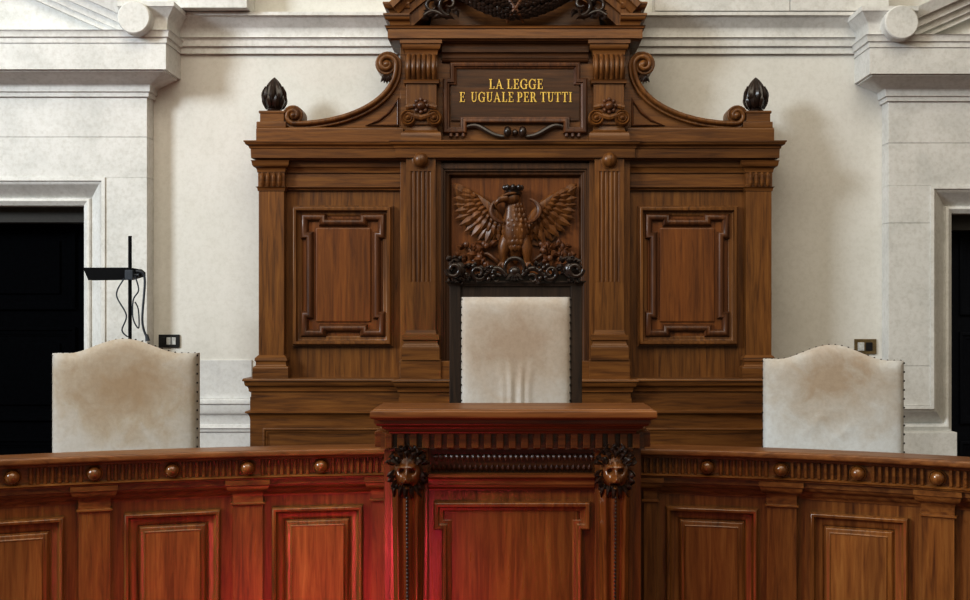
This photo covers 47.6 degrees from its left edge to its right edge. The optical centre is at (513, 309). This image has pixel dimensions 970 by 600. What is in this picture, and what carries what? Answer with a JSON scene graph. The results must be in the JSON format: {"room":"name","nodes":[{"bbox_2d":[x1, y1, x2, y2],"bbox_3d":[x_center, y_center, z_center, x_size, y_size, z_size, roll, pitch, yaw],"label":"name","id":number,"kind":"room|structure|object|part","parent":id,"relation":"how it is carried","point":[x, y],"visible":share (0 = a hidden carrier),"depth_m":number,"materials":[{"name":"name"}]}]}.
{"room":"courtroom","nodes":[
{"label":"courtroom","id":0,"kind":"room"},
{"bbox_2d":[0,0,969,375],"bbox_3d":[0.000,-0.750,6.305,10.400,5.000,0.450,0,0,0],"label":"wall","id":1,"kind":"structure","parent":0,"point":[827,177],"depth_m":6.08,"materials":[{"name":"beige paint"}]},
{"bbox_2d":[0,207,83,454],"bbox_3d":[-3.156,0.408,6.220,1.587,1.984,0.180,0,0,0],"label":"door","id":2,"kind":"structure","parent":1,"relation":"in","point":[42,248],"depth_m":6.25,"materials":[{"name":"black metal"}]},
{"bbox_2d":[0,177,104,349],"bbox_3d":[-3.043,-0.047,6.018,2.103,1.345,0.114,0,0,0],"label":"trim","id":3,"kind":"structure","parent":1,"relation":"attached to","point":[88,192],"depth_m":6.01,"materials":[{"name":"grey stone"}]},
{"bbox_2d":[0,0,120,29],"bbox_3d":[-3.011,-1.949,5.902,2.075,1.041,0.235,0,0,0],"label":"trim","id":4,"kind":"structure","parent":1,"relation":"attached to","point":[14,14],"depth_m":5.94,"materials":[{"name":"grey stone"}]},
{"bbox_2d":[0,97,153,345],"bbox_3d":[-3.496,-0.033,6.023,3.008,2.865,0.114,0,0,0],"label":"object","id":5,"kind":"structure","parent":1,"relation":"attached to","point":[111,138],"depth_m":5.97,"materials":[{"name":"grey stone"}]},
{"bbox_2d":[0,1,186,100],"bbox_3d":[-3.390,-1.386,5.919,3.220,0.459,0.322,0,0,0],"label":"trim","id":6,"kind":"structure","parent":1,"relation":"attached to","point":[33,63],"depth_m":5.82,"materials":[{"name":"grey stone"}]},
{"bbox_2d":[117,1,154,36],"bbox_3d":[-1.984,-1.528,5.772,0.172,0.172,0.075,0,0,0],"label":"trim","id":7,"kind":"structure","parent":1,"relation":"attached to","point":[135,18],"depth_m":5.74,"materials":[{"name":"grey stone"}]},
{"bbox_2d":[159,335,179,347],"bbox_3d":[-1.904,0.171,6.073,0.116,0.072,0.014,0,0,0],"label":"wall socket","id":8,"kind":"object","parent":1,"relation":"attached to","point":[165,341],"visible":1,"depth_m":6.07,"materials":[{"name":"black plastic"}]},
{"bbox_2d":[143,0,254,11],"bbox_3d":[-1.712,-1.811,5.990,0.560,0.379,0.180,0,0,0],"label":"trim","id":9,"kind":"structure","parent":1,"relation":"attached to","point":[186,5],"depth_m":5.90,"materials":[{"name":"grey stone"}]},
{"bbox_2d":[200,399,249,431],"bbox_3d":[-1.720,0.580,6.059,0.544,0.181,0.042,0,0,0],"label":"trim","id":10,"kind":"structure","parent":1,"relation":"attached to","point":[216,415],"depth_m":6.05,"materials":[{"name":"stone"}]},
{"bbox_2d":[200,360,251,447],"bbox_3d":[-1.720,0.838,6.073,0.544,1.124,0.014,0,0,0],"label":"trim","id":11,"kind":"structure","parent":1,"relation":"attached to","point":[219,379],"depth_m":6.07,"materials":[{"name":"stone"}]},
{"bbox_2d":[180,12,855,54],"bbox_3d":[0.020,-1.515,6.022,4.064,0.205,0.115,0,0,0],"label":"trim","id":12,"kind":"structure","parent":1,"relation":"attached to","point":[201,33],"depth_m":6.04,"materials":[{"name":"grey stone"}]},
{"bbox_2d":[652,0,888,11],"bbox_3d":[1.398,-1.811,6.020,1.268,0.379,0.120,0,0,0],"label":"trim","id":13,"kind":"structure","parent":1,"relation":"attached to","point":[657,5],"depth_m":5.96,"materials":[{"name":"grey stone"}]},
{"bbox_2d":[854,339,875,353],"bbox_3d":[1.940,0.202,6.073,0.122,0.083,0.014,0,0,0],"label":"wall switch","id":14,"kind":"object","parent":1,"relation":"attached to","point":[866,346],"visible":0.95,"depth_m":6.07,"materials":[{"name":"gold metal"}]},
{"bbox_2d":[880,5,918,41],"bbox_3d":[2.023,-1.502,5.772,0.177,0.177,0.075,0,0,0],"label":"trim","id":15,"kind":"structure","parent":1,"relation":"attached to","point":[900,22],"depth_m":5.74,"materials":[{"name":"grey stone"}]},
{"bbox_2d":[848,6,969,104],"bbox_3d":[3.410,-1.362,5.919,3.180,0.460,0.322,0,0,0],"label":"trim","id":16,"kind":"structure","parent":1,"relation":"attached to","point":[921,67],"depth_m":5.82,"materials":[{"name":"grey stone"}]},
{"bbox_2d":[882,102,969,455],"bbox_3d":[3.516,-0.033,6.023,2.968,2.865,0.114,0,0,0],"label":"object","id":17,"kind":"structure","parent":1,"relation":"attached to","point":[925,144],"depth_m":5.97,"materials":[{"name":"grey stone"}]},
{"bbox_2d":[904,185,969,430],"bbox_3d":[3.084,-0.006,6.018,2.102,1.339,0.114,0,0,0],"label":"trim","id":18,"kind":"structure","parent":1,"relation":"attached to","point":[945,200],"depth_m":6.01,"materials":[{"name":"grey stone"}]},
{"bbox_2d":[915,0,969,33],"bbox_3d":[3.050,-1.922,5.902,2.075,1.041,0.235,0,0,0],"label":"trim","id":19,"kind":"structure","parent":1,"relation":"attached to","point":[934,16],"depth_m":5.87,"materials":[{"name":"grey stone"}]},
{"bbox_2d":[951,215,969,456],"bbox_3d":[3.197,0.430,6.220,1.586,1.940,0.180,0,0,0],"label":"door","id":20,"kind":"structure","parent":1,"relation":"in","point":[960,224],"depth_m":6.25,"materials":[{"name":"black metal"}]},
{"bbox_3d":[0.000,1.800,2.065,10.400,0.100,10.130,0,0,0],"label":"floor","id":21,"kind":"structure","parent":0,"visible":0},
{"bbox_2d":[0,444,383,599],"bbox_3d":[-1.326,1.143,4.146,1.757,1.214,0.209,0,0,-15],"label":"bench","id":22,"kind":"object","parent":21,"relation":"on","point":[290,522],"visible":0.97,"depth_m":4.21,"materials":[{"name":"brown wood"}]},
{"bbox_3d":[-1.837,1.159,4.029,0.202,0.632,0.021,0,0,-21],"label":"raised panel","id":23,"kind":"part","parent":22,"relation":"part of","materials":[{"name":"brown wood"}]},
{"bbox_3d":[-1.836,1.159,4.026,0.354,0.782,0.037,0,0,-21],"label":"panel frame","id":24,"kind":"part","parent":22,"relation":"part of","materials":[{"name":"brown wood"}]},
{"bbox_3d":[-1.832,0.689,4.015,0.454,0.071,0.055,0,0,-21],"label":"crown moulding","id":25,"kind":"part","parent":22,"relation":"part of","materials":[{"name":"brown wood"}]},
{"bbox_3d":[-1.300,0.689,4.190,0.449,0.071,0.055,0,0,-15],"label":"crown moulding","id":26,"kind":"part","parent":22,"relation":"part of","materials":[{"name":"brown wood"}]},
{"bbox_3d":[-1.304,1.159,4.204,0.202,0.632,0.021,0,0,-15],"label":"raised panel","id":27,"kind":"part","parent":22,"relation":"part of","materials":[{"name":"brown wood"}]},
{"bbox_3d":[-1.303,1.159,4.200,0.354,0.782,0.037,0,0,-15],"label":"panel frame","id":28,"kind":"part","parent":22,"relation":"part of","materials":[{"name":"brown wood"}]},
{"bbox_2d":[0,444,383,466],"bbox_3d":[-1.322,0.551,4.147,1.748,0.030,0.209,0,0,-15],"label":"countertop","id":29,"kind":"structure","parent":22,"relation":"on","point":[15,460],"depth_m":4.17,"materials":[{"name":"brown wood"}]},
{"bbox_3d":[-0.768,0.689,4.302,0.422,0.071,0.054,0,0,-9],"label":"crown moulding","id":30,"kind":"part","parent":22,"relation":"part of","materials":[{"name":"brown wood"}]},
{"bbox_3d":[-0.770,1.159,4.316,0.202,0.632,0.021,0,0,-9],"label":"raised panel","id":31,"kind":"part","parent":22,"relation":"part of","materials":[{"name":"brown wood"}]},
{"bbox_3d":[-0.770,1.159,4.312,0.354,0.782,0.037,0,0,-9],"label":"panel frame","id":32,"kind":"part","parent":22,"relation":"part of","materials":[{"name":"brown wood"}]},
{"bbox_2d":[370,403,656,599],"bbox_3d":[-0.002,1.048,4.122,0.999,1.405,0.622,0,0,0],"label":"presiding desk","id":33,"kind":"object","parent":21,"relation":"on","point":[483,501],"visible":1,"depth_m":3.93,"materials":[{"name":"red wood"}]},
{"bbox_3d":[-0.011,1.145,3.948,0.474,0.890,0.012,0,0,0],"label":"panel","id":34,"kind":"part","parent":33,"relation":"part of","materials":[{"name":"red wood"}]},
{"bbox_3d":[-0.009,0.614,3.932,0.592,0.064,0.056,0,0,0],"label":"string moulding","id":35,"kind":"part","parent":33,"relation":"part of","materials":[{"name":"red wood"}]},
{"bbox_3d":[-0.007,1.143,3.939,0.560,0.914,0.034,0,0,0],"label":"panel frame","id":36,"kind":"part","parent":33,"relation":"part of","materials":[{"name":"red wood"}]},
{"bbox_3d":[-0.005,0.410,3.966,0.970,0.055,0.228,0,0,0],"label":"moulding","id":37,"kind":"part","parent":33,"relation":"part of","materials":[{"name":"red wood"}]},
{"bbox_2d":[641,444,969,599],"bbox_3d":[1.300,1.143,4.053,1.760,1.214,0.242,0,0,22],"label":"bench","id":38,"kind":"object","parent":21,"relation":"on","point":[718,522],"visible":1,"depth_m":4.18,"materials":[{"name":"brown wood"}]},
{"bbox_3d":[0.770,1.159,4.289,0.203,0.632,0.021,0,0,13],"label":"raised panel","id":39,"kind":"part","parent":38,"relation":"part of","materials":[{"name":"brown wood"}]},
{"bbox_3d":[0.767,0.689,4.274,0.424,0.071,0.056,0,0,13],"label":"crown moulding","id":40,"kind":"part","parent":38,"relation":"part of","materials":[{"name":"brown wood"}]},
{"bbox_3d":[0.769,1.159,4.285,0.356,0.782,0.038,0,0,13],"label":"panel frame","id":41,"kind":"part","parent":38,"relation":"part of","materials":[{"name":"brown wood"}]},
{"bbox_2d":[641,444,969,468],"bbox_3d":[1.298,0.551,4.054,1.754,0.030,0.242,0,0,22],"label":"countertop","id":42,"kind":"structure","parent":38,"relation":"on","point":[925,460],"depth_m":4.14,"materials":[{"name":"brown wood"}]},
{"bbox_3d":[1.293,1.159,4.127,0.203,0.632,0.021,0,0,22],"label":"raised panel","id":43,"kind":"part","parent":38,"relation":"part of","materials":[{"name":"brown wood"}]},
{"bbox_3d":[1.287,0.689,4.113,0.451,0.071,0.057,0,0,22],"label":"crown moulding","id":44,"kind":"part","parent":38,"relation":"part of","materials":[{"name":"brown wood"}]},
{"bbox_3d":[1.291,1.159,4.123,0.356,0.782,0.038,0,0,22],"label":"panel frame","id":45,"kind":"part","parent":38,"relation":"part of","materials":[{"name":"brown wood"}]},
{"bbox_3d":[1.789,0.689,3.864,0.456,0.071,0.057,0,0,31],"label":"crown moulding","id":46,"kind":"part","parent":38,"relation":"part of","materials":[{"name":"brown wood"}]},
{"bbox_3d":[0.000,1.575,5.475,10.000,0.350,2.110,0,0,0],"label":"floor","id":47,"kind":"structure","parent":0,"visible":0},
{"bbox_2d":[83,236,149,340],"bbox_3d":[-1.933,0.518,5.400,0.376,1.763,0.280,0,0,0],"label":"stand","id":48,"kind":"object","parent":47,"relation":"on","point":[129,273],"visible":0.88,"depth_m":5.40,"materials":[{"name":"black metal"}]},
{"bbox_2d":[51,338,199,452],"bbox_3d":[-1.677,0.761,4.545,0.629,1.279,0.530,0,0,-2],"label":"chair","id":49,"kind":"object","parent":47,"relation":"on","point":[117,394],"visible":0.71,"depth_m":4.74,"materials":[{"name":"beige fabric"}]},
{"bbox_2d":[242,0,786,446],"bbox_3d":[0.006,-0.235,5.875,2.895,3.270,0.399,0,0,0],"label":"backboard","id":50,"kind":"object","parent":47,"relation":"on","point":[530,130],"visible":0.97,"depth_m":5.80,"materials":[{"name":"brown wood"}]},
{"bbox_3d":[-0.980,0.881,5.797,0.686,0.518,0.018,0,0,0],"label":"pedestal panel","id":51,"kind":"part","parent":50,"relation":"part of","materials":[{"name":"brown wood"}]},
{"bbox_3d":[-0.912,-0.181,5.841,0.535,0.746,0.050,0,0,0],"label":"panel frame","id":52,"kind":"part","parent":50,"relation":"part of","materials":[{"name":"brown wood"}]},
{"bbox_3d":[-0.912,-0.184,5.859,0.455,0.687,0.010,0,0,0],"label":"panel","id":53,"kind":"part","parent":50,"relation":"part of","materials":[{"name":"brown wood"}]},
{"bbox_3d":[-0.908,-0.185,5.843,0.452,0.657,0.034,0,0,0],"label":"eared moulding","id":54,"kind":"part","parent":50,"relation":"part of","materials":[{"name":"brown wood"}]},
{"bbox_3d":[-0.700,-1.051,5.837,0.179,0.156,0.018,0,0,0],"label":"web moulding","id":55,"kind":"part","parent":50,"relation":"part of","materials":[{"name":"brown wood"}]},
{"bbox_2d":[405,54,437,78],"bbox_3d":[-0.486,-1.273,5.759,0.168,0.142,0.051,0,0,0],"label":"corbel","id":56,"kind":"object","parent":50,"relation":"on","point":[417,66],"depth_m":5.75,"materials":[{"name":"brown wood"}]},
{"bbox_3d":[0.006,0.411,5.891,2.862,0.107,0.369,0,0,0],"label":"ledge moulding","id":57,"kind":"part","parent":50,"relation":"part of","materials":[{"name":"brown wood"}]},
{"bbox_3d":[-0.005,-0.633,5.791,0.114,0.052,0.113,0,0,0],"label":"crown","id":58,"kind":"part","parent":50,"relation":"part of","materials":[{"name":"brown wood"}]},
{"bbox_3d":[0.006,-1.446,5.899,1.361,0.071,0.351,0,0,0],"label":"cornice","id":59,"kind":"part","parent":50,"relation":"part of","materials":[{"name":"brown wood"}]},
{"bbox_3d":[0.006,-0.191,5.832,0.816,1.166,0.065,0,0,0],"label":"relief frame","id":60,"kind":"part","parent":50,"relation":"part of","materials":[{"name":"brown wood"}]},
{"bbox_3d":[0.006,-0.836,5.896,2.831,0.097,0.357,0,0,0],"label":"cornice","id":61,"kind":"part","parent":50,"relation":"part of","materials":[{"name":"brown wood"}]},
{"bbox_3d":[0.006,-1.152,5.837,0.680,0.297,0.017,0,0,0],"label":"inscription panel","id":62,"kind":"part","parent":50,"relation":"part of","materials":[{"name":"brown wood"}]},
{"bbox_3d":[0.006,-1.112,5.827,0.765,0.398,0.038,0,0,0],"label":"panel moulding","id":63,"kind":"part","parent":50,"relation":"part of","materials":[{"name":"brown wood"}]},
{"bbox_3d":[0.006,-0.157,5.867,0.682,1.113,0.026,0,0,0],"label":"relief panel","id":64,"kind":"part","parent":50,"relation":"part of","materials":[{"name":"brown wood"}]},
{"bbox_3d":[0.006,-1.365,5.815,0.775,0.108,0.090,0,0,0],"label":"panel cornice","id":65,"kind":"part","parent":50,"relation":"part of","materials":[{"name":"brown wood"}]},
{"bbox_2d":[593,54,624,78],"bbox_3d":[0.498,-1.273,5.759,0.168,0.142,0.051,0,0,0],"label":"corbel","id":66,"kind":"object","parent":50,"relation":"on","point":[605,66],"depth_m":5.75,"materials":[{"name":"brown wood"}]},
{"bbox_3d":[0.712,-1.051,5.837,0.179,0.156,0.018,0,0,0],"label":"web moulding","id":67,"kind":"part","parent":50,"relation":"part of","materials":[{"name":"brown wood"}]},
{"bbox_3d":[0.920,-0.185,5.843,0.452,0.657,0.034,0,0,0],"label":"eared moulding","id":68,"kind":"part","parent":50,"relation":"part of","materials":[{"name":"brown wood"}]},
{"bbox_3d":[0.924,-0.184,5.859,0.455,0.687,0.010,0,0,0],"label":"panel","id":69,"kind":"part","parent":50,"relation":"part of","materials":[{"name":"brown wood"}]},
{"bbox_3d":[0.924,-0.181,5.841,0.535,0.746,0.050,0,0,0],"label":"panel frame","id":70,"kind":"part","parent":50,"relation":"part of","materials":[{"name":"brown wood"}]},
{"bbox_3d":[0.992,0.881,5.797,0.686,0.518,0.018,0,0,0],"label":"pedestal panel","id":71,"kind":"part","parent":50,"relation":"part of","materials":[{"name":"brown wood"}]},
{"bbox_2d":[444,255,585,402],"bbox_3d":[0.004,0.578,4.718,0.632,1.644,0.515,0,0,0],"label":"chair","id":72,"kind":"object","parent":47,"relation":"on","point":[515,337],"visible":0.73,"depth_m":4.89,"materials":[{"name":"beige leather"}]},
{"bbox_3d":[-0.263,0.635,4.942,0.051,1.530,0.065,0,0,0],"label":"post","id":73,"kind":"part","parent":72,"relation":"part of","materials":[{"name":"brown wood"}]},
{"bbox_3d":[0.008,-0.094,4.933,0.625,0.072,0.074,0,0,0],"label":"rail","id":74,"kind":"part","parent":72,"relation":"part of","materials":[{"name":"brown wood"}]},
{"bbox_3d":[0.278,0.635,4.942,0.051,1.530,0.065,0,0,0],"label":"post","id":75,"kind":"part","parent":72,"relation":"part of","materials":[{"name":"brown wood"}]},
{"bbox_2d":[762,344,904,452],"bbox_3d":[1.306,0.774,4.558,0.596,1.253,0.530,0,0,19],"label":"chair","id":76,"kind":"object","parent":47,"relation":"on","point":[824,397],"visible":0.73,"depth_m":4.74,"materials":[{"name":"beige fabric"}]}
]}

